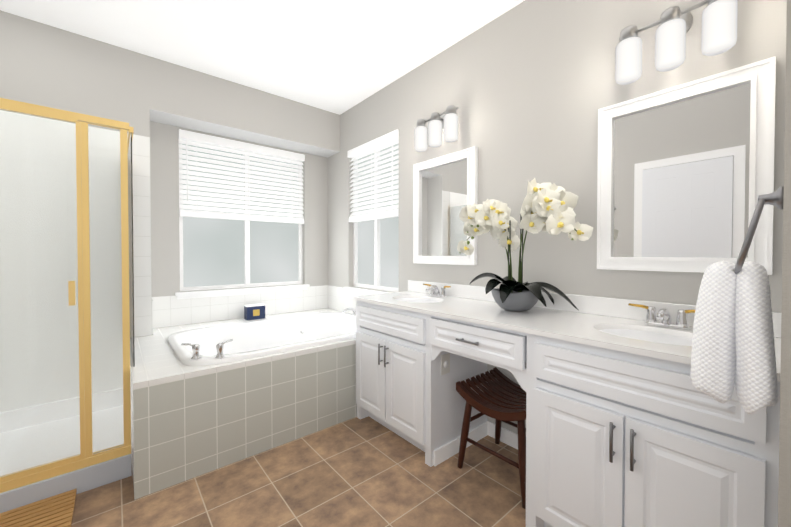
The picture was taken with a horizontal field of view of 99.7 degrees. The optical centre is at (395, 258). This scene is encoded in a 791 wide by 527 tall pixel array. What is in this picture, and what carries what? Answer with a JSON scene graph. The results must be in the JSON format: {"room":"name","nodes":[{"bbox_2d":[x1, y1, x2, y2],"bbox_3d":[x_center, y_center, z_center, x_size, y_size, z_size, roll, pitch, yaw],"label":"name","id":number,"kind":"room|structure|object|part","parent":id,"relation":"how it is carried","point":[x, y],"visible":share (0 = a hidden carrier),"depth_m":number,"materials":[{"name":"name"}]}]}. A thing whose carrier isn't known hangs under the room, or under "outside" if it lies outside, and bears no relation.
{"room":"bathroom","nodes":[
{"label":"bathroom","id":0,"kind":"room"},
{"bbox_2d":[0,10,149,336],"bbox_3d":[-2.500,-0.193,2.334,1.250,2.710,0.430,-1,1,-40],"label":"wall","id":1,"kind":"structure","parent":0,"point":[43,64],"depth_m":2.28,"materials":[{"name":"grey paint"}]},
{"bbox_2d":[0,110,122,411],"bbox_3d":[-2.364,0.070,2.165,0.932,1.990,0.008,-1,1,-40],"label":"tiled wall","id":2,"kind":"structure","parent":1,"relation":"attached to","point":[25,288],"depth_m":2.22,"materials":[{"name":"white tile"}]},
{"bbox_2d":[127,133,151,336],"bbox_3d":[-1.945,-0.171,2.515,0.166,1.519,0.008,-1,1,-40],"label":"wall tile strip","id":3,"kind":"object","parent":1,"relation":"attached to","point":[142,235],"visible":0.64,"depth_m":2.53,"materials":[{"name":"white tile"}]},
{"bbox_2d":[152,300,152,334],"bbox_3d":[-1.969,0.454,2.689,0.008,0.264,0.270,-1,1,-40],"label":"tile niche","id":4,"kind":"object","parent":1,"relation":"attached to","point":[152,317],"visible":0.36,"depth_m":2.58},
{"bbox_2d":[150,121,327,327],"bbox_3d":[-1.473,-0.208,3.381,1.672,2.710,0.150,-1,1,-40],"label":"wall","id":5,"kind":"structure","parent":0,"point":[164,180],"depth_m":2.90,"materials":[{"name":"grey paint"}]},
{"bbox_2d":[152,285,327,327],"bbox_3d":[-1.424,0.444,3.329,1.662,0.264,0.008,-1,1,-40],"label":"backsplash","id":6,"kind":"structure","parent":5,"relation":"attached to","point":[173,310],"depth_m":3.18,"materials":[{"name":"white tile"}]},
{"bbox_2d":[178,139,302,290],"bbox_3d":[-1.498,-0.426,3.360,1.168,1.423,0.045,-1,1,-40],"label":"window","id":7,"kind":"structure","parent":5,"relation":"in","point":[221,253],"depth_m":3.32,"materials":[{"name":"white glass"}]},
{"bbox_2d":[178,129,304,223],"bbox_3d":[-1.460,-0.759,3.310,1.162,0.753,0.062,-1,1,-40],"label":"window blind","id":8,"kind":"object","parent":7,"relation":"attached to","point":[197,139],"visible":0.94,"depth_m":3.25,"materials":[{"name":"white plastic"}]},
{"bbox_2d":[175,284,309,298],"bbox_3d":[-1.454,0.318,3.319,1.240,0.060,0.098,-1,1,-40],"label":"window sill","id":9,"kind":"structure","parent":5,"relation":"attached to","point":[208,293],"depth_m":3.22,"materials":[{"name":"white"}]},
{"bbox_2d":[178,127,303,154],"bbox_3d":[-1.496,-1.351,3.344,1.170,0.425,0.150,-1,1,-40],"label":"blind headrail","id":10,"kind":"object","parent":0,"point":[195,131],"visible":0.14,"depth_m":3.22,"materials":[{"name":"grey paint"}]},
{"bbox_2d":[149,56,339,151],"bbox_3d":[-1.334,-1.361,3.200,1.672,0.400,0.280,-1,1,-40],"label":"soffit","id":11,"kind":"structure","parent":0,"point":[175,89],"depth_m":2.96,"materials":[{"name":"grey paint"}]},
{"bbox_2d":[150,109,338,157],"bbox_3d":[-1.334,-1.159,3.203,1.670,0.004,0.278,-1,1,-40],"label":"soffit","id":12,"kind":"structure","parent":11,"relation":"attached to","point":[191,123],"depth_m":3.07,"materials":[{"name":"grey paint"}]},
{"bbox_2d":[0,0,524,114],"bbox_3d":[-0.258,-1.579,1.063,3.072,0.100,5.230,-1,1,-40],"label":"ceiling","id":13,"kind":"structure","parent":0,"point":[339,57],"depth_m":2.29,"materials":[{"name":"white paint"}]},
{"bbox_2d":[71,416,525,526],"bbox_3d":[-0.258,1.231,1.105,3.072,0.100,5.230,-1,1,-40],"label":"floor","id":14,"kind":"structure","parent":0,"point":[368,471],"depth_m":1.68,"materials":[{"name":"tile"}]},
{"bbox_2d":[0,488,76,526],"bbox_3d":[-1.586,1.158,1.417,0.313,0.036,0.352,-1,1,-40],"label":"bath mat","id":15,"kind":"object","parent":14,"relation":"on","point":[55,510],"visible":0.94,"depth_m":1.49,"materials":[{"name":"brown wood"}]},
{"bbox_2d":[0,98,134,512],"bbox_3d":[-2.052,0.190,1.828,0.963,1.960,0.910,-1,1,-40],"label":"shower enclosure","id":16,"kind":"object","parent":14,"relation":"on","point":[81,443],"visible":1,"depth_m":1.70,"materials":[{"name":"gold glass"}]},
{"bbox_3d":[-1.696,0.156,1.583,0.280,1.665,0.006,-1,1,-40],"label":"glass door","id":17,"kind":"part","parent":16,"relation":"part of","materials":[{"name":"clear glass"}]},
{"bbox_3d":[-1.590,0.168,1.641,0.024,0.120,0.030,-1,1,-40],"label":"handle","id":18,"kind":"part","parent":16,"relation":"part of","materials":[{"name":"gold metal"}]},
{"bbox_3d":[-1.711,-0.053,2.151,0.006,1.294,0.808,-1,1,-40],"label":"glass","id":19,"kind":"part","parent":16,"relation":"part of","materials":[{"name":"clear glass"}]},
{"bbox_2d":[130,308,356,499],"bbox_3d":[-1.028,0.812,2.742,1.818,0.688,1.408,-1,1,-40],"label":"tub deck","id":20,"kind":"object","parent":14,"relation":"on","point":[206,397],"visible":0.9,"depth_m":2.00,"materials":[{"name":"tile"}]},
{"bbox_2d":[244,304,264,319],"bbox_3d":[-1.360,0.512,3.226,0.174,0.133,0.094,-1,1,-40],"label":"gift box","id":21,"kind":"object","parent":20,"relation":"on","point":[254,311],"visible":1,"depth_m":3.19,"materials":[{"name":"blue"}]},
{"bbox_3d":[-1.360,0.449,3.225,0.174,0.008,0.094,-1,1,-40],"label":"lid","id":22,"kind":"part","parent":21,"relation":"part of","materials":[{"name":"white"}]},
{"bbox_2d":[168,312,356,365],"bbox_3d":[-0.858,0.788,2.661,1.534,0.458,1.000,-1,1,-40],"label":"bathtub","id":23,"kind":"object","parent":20,"relation":"in","point":[262,338],"depth_m":2.79,"materials":[{"name":"white ceramic"}]},
{"bbox_3d":[-0.449,0.515,3.267,0.174,0.070,0.052,-1,1,-40],"label":"spout","id":24,"kind":"part","parent":20,"relation":"part of","materials":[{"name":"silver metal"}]},
{"bbox_2d":[456,367,525,508],"bbox_3d":[0.628,0.933,1.840,0.398,0.476,0.430,-1,1,-40],"label":"stool","id":25,"kind":"object","parent":14,"relation":"on","point":[501,398],"visible":0.67,"depth_m":1.84,"materials":[{"name":"brown wood"}]},
{"bbox_2d":[353,280,781,526],"bbox_3d":[0.548,0.680,1.827,0.593,0.980,2.044,-1,1,-40],"label":"bathroom vanity","id":26,"kind":"object","parent":14,"relation":"on","point":[628,424],"visible":0.9,"depth_m":1.28,"materials":[{"name":"white paint"}]},
{"bbox_3d":[-0.169,0.788,2.288,0.020,0.526,0.338,-1,1,-40],"label":"door","id":27,"kind":"part","parent":26,"relation":"part of","materials":[{"name":"white paint"}]},
{"bbox_3d":[-0.098,0.615,2.158,0.033,0.135,0.011,-1,1,-40],"label":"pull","id":28,"kind":"part","parent":26,"relation":"part of","materials":[{"name":"silver metal"}]},
{"bbox_3d":[-0.059,0.615,2.112,0.033,0.135,0.011,-1,1,-40],"label":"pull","id":29,"kind":"part","parent":26,"relation":"part of","materials":[{"name":"silver metal"}]},
{"bbox_3d":[0.054,0.792,2.023,0.020,0.526,0.338,-1,1,-40],"label":"door","id":30,"kind":"part","parent":26,"relation":"part of","materials":[{"name":"white paint"}]},
{"bbox_2d":[441,353,449,374],"bbox_3d":[0.291,0.611,1.937,0.075,0.115,0.010,-1,1,-40],"label":"electrical outlet plate","id":31,"kind":"object","parent":26,"relation":"attached to","point":[445,363],"visible":1,"depth_m":1.93,"materials":[{"name":"white plastic"}]},
{"bbox_2d":[434,422,487,465],"bbox_3d":[0.412,1.124,2.045,0.505,0.085,0.012,-1,1,-40],"label":"baseboard","id":32,"kind":"structure","parent":26,"relation":"attached to","point":[448,450],"depth_m":1.99,"materials":[{"name":"white wood"}]},
{"bbox_3d":[0.353,0.401,1.620,0.033,0.011,0.130,-1,1,-40],"label":"pull drawer","id":33,"kind":"part","parent":26,"relation":"part of","materials":[{"name":"silver metal"}]},
{"bbox_3d":[0.372,0.402,1.639,0.020,0.142,0.549,-1,1,-40],"label":"drawer","id":34,"kind":"part","parent":26,"relation":"part of","materials":[{"name":"white paint"}]},
{"bbox_3d":[0.388,0.439,1.653,0.020,0.268,0.565,-1,1,-40],"label":"knee rail","id":35,"kind":"part","parent":26,"relation":"part of","materials":[{"name":"white paint"}]},
{"bbox_2d":[353,291,780,381],"bbox_3d":[0.561,0.347,1.823,0.571,0.130,2.028,-1,1,-40],"label":"countertop","id":36,"kind":"structure","parent":26,"relation":"on","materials":[{"name":"white stone"}]},
{"bbox_2d":[423,284,450,296],"bbox_3d":[0.272,0.230,2.399,0.148,0.085,0.266,-1,1,-40],"label":"faucet","id":37,"kind":"object","parent":36,"relation":"on","point":[434,290],"visible":1,"depth_m":2.39,"materials":[{"name":"silver metal"}]},
{"bbox_2d":[457,178,592,310],"bbox_3d":[0.635,-0.067,1.825,0.389,0.696,0.791,-1,1,-40],"label":"orchid","id":38,"kind":"object","parent":36,"relation":"on","point":[548,207],"visible":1,"depth_m":1.74,"materials":[{"name":"white plant"}]},
{"bbox_3d":[0.659,0.219,1.836,0.262,0.124,0.262,-1,1,-40],"label":"pot","id":39,"kind":"part","parent":38,"relation":"part of","materials":[{"name":"grey ceramic"}]},
{"bbox_2d":[628,303,694,328],"bbox_3d":[1.119,0.245,1.393,0.148,0.085,0.266,-1,1,-40],"label":"faucet","id":40,"kind":"object","parent":36,"relation":"on","point":[663,315],"visible":1,"depth_m":1.40,"materials":[{"name":"silver metal"}]},
{"bbox_3d":[0.683,0.803,1.275,0.020,0.526,0.319,-1,1,-40],"label":"door","id":41,"kind":"part","parent":26,"relation":"part of","materials":[{"name":"white paint"}]},
{"bbox_3d":[0.749,0.629,1.153,0.033,0.135,0.011,-1,1,-40],"label":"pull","id":42,"kind":"part","parent":26,"relation":"part of","materials":[{"name":"silver metal"}]},
{"bbox_3d":[0.787,0.630,1.107,0.033,0.135,0.011,-1,1,-40],"label":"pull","id":43,"kind":"part","parent":26,"relation":"part of","materials":[{"name":"silver metal"}]},
{"bbox_3d":[0.894,0.807,1.025,0.020,0.526,0.319,-1,1,-40],"label":"door","id":44,"kind":"part","parent":26,"relation":"part of","materials":[{"name":"white paint"}]},
{"bbox_2d":[327,0,786,433],"bbox_3d":[0.860,-0.188,2.025,0.150,2.710,5.230,-1,1,-40],"label":"wall","id":45,"kind":"structure","parent":0,"point":[528,88],"depth_m":1.93,"materials":[{"name":"grey paint"}]},
{"bbox_2d":[328,285,363,313],"bbox_3d":[-0.341,0.444,3.339,0.008,0.264,1.386,-1,1,-40],"label":"wall tile","id":46,"kind":"structure","parent":45,"relation":"attached to","point":[340,298],"depth_m":3.64,"materials":[{"name":"white tile"}]},
{"bbox_2d":[344,287,388,294],"bbox_3d":[-0.227,0.329,3.222,0.098,0.060,0.880,-1,1,-40],"label":"window sill","id":47,"kind":"structure","parent":45,"relation":"attached to","point":[360,291],"depth_m":3.29,"materials":[{"name":"white"}]},
{"bbox_2d":[353,143,398,291],"bbox_3d":[-0.175,-0.414,3.255,0.045,1.423,0.808,-1,1,-40],"label":"window","id":48,"kind":"structure","parent":45,"relation":"in","point":[376,254],"depth_m":3.25,"materials":[{"name":"white"}]},
{"bbox_2d":[348,129,398,221],"bbox_3d":[-0.220,-0.752,3.212,0.062,0.743,0.802,-1,1,-40],"label":"window blind","id":49,"kind":"object","parent":48,"relation":"attached to","point":[374,145],"visible":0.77,"depth_m":3.18,"materials":[{"name":"white plastic"}]},
{"bbox_2d":[392,140,392,201],"bbox_3d":[-0.026,-0.772,2.925,0.012,0.540,0.010,-1,1,-40],"label":"blind wand","id":50,"kind":"object","parent":49,"relation":"hanging from","point":[392,170],"visible":0.89,"depth_m":2.92,"materials":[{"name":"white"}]},
{"bbox_2d":[414,105,457,151],"bbox_3d":[0.306,-0.952,2.439,0.147,0.270,0.396,-1,1,-40],"label":"sconce","id":51,"kind":"object","parent":45,"relation":"attached to","point":[447,121],"visible":1,"depth_m":2.39,"materials":[{"name":"white glass"}]},
{"bbox_2d":[413,146,477,264],"bbox_3d":[0.350,-0.360,2.484,0.034,0.800,0.602,-1,1,-40],"label":"mirror","id":52,"kind":"object","parent":45,"relation":"attached to","point":[445,189],"visible":0.85,"depth_m":2.48,"materials":[{"name":"white mirror"}]},
{"bbox_3d":[0.353,-0.360,2.488,0.004,0.684,0.486,-1,1,-40],"label":"glass","id":53,"kind":"part","parent":52,"relation":"part of","materials":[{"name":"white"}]},
{"bbox_2d":[487,421,517,449],"bbox_3d":[0.789,1.125,2.001,0.014,0.085,0.563,-1,1,-40],"label":"baseboard","id":54,"kind":"structure","parent":45,"relation":"attached to","point":[508,437],"depth_m":2.10,"materials":[{"name":"white wood"}]},
{"bbox_2d":[408,280,781,337],"bbox_3d":[0.767,0.233,2.005,0.020,0.092,2.044,-1,1,-40],"label":"backsplash","id":55,"kind":"structure","parent":45,"relation":"attached to","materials":[{"name":"white stone"}]},
{"bbox_2d":[615,0,737,84],"bbox_3d":[1.169,-0.937,1.414,0.147,0.270,0.396,-1,1,-40],"label":"sconce","id":56,"kind":"object","parent":45,"relation":"attached to","point":[719,29],"visible":1,"depth_m":1.36,"materials":[{"name":"white glass"}]},
{"bbox_2d":[597,56,775,274],"bbox_3d":[1.212,-0.345,1.459,0.034,0.800,0.586,-1,1,-40],"label":"mirror","id":57,"kind":"object","parent":45,"relation":"attached to","point":[685,175],"visible":1,"depth_m":1.42,"materials":[{"name":"white mirror"}]},
{"bbox_3d":[1.216,-0.345,1.462,0.004,0.684,0.470,-1,1,-40],"label":"glass","id":58,"kind":"part","parent":57,"relation":"part of","materials":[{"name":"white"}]},
{"bbox_2d":[778,0,790,526],"bbox_3d":[1.166,-0.171,0.891,0.842,2.710,0.160,-1,1,-40],"label":"wall","id":59,"kind":"structure","parent":0,"point":[784,503],"depth_m":0.68,"materials":[{"name":"grey paint"}]},
{"bbox_2d":[690,186,783,413],"bbox_3d":[0.814,0.090,0.801,0.219,0.507,0.150,-1,1,-40],"label":"towel ring","id":60,"kind":"object","parent":59,"relation":"attached to","point":[733,338],"visible":0.98,"depth_m":0.76,"materials":[{"name":"white fabric"}]},
{"bbox_2d":[690,261,777,413],"bbox_3d":[0.812,0.176,0.804,0.226,0.347,0.151,-1,1,-40],"label":"towel","id":61,"kind":"object","parent":60,"relation":"hanging from","point":[733,336],"depth_m":0.76,"materials":[{"name":"white fabric"}]}
]}

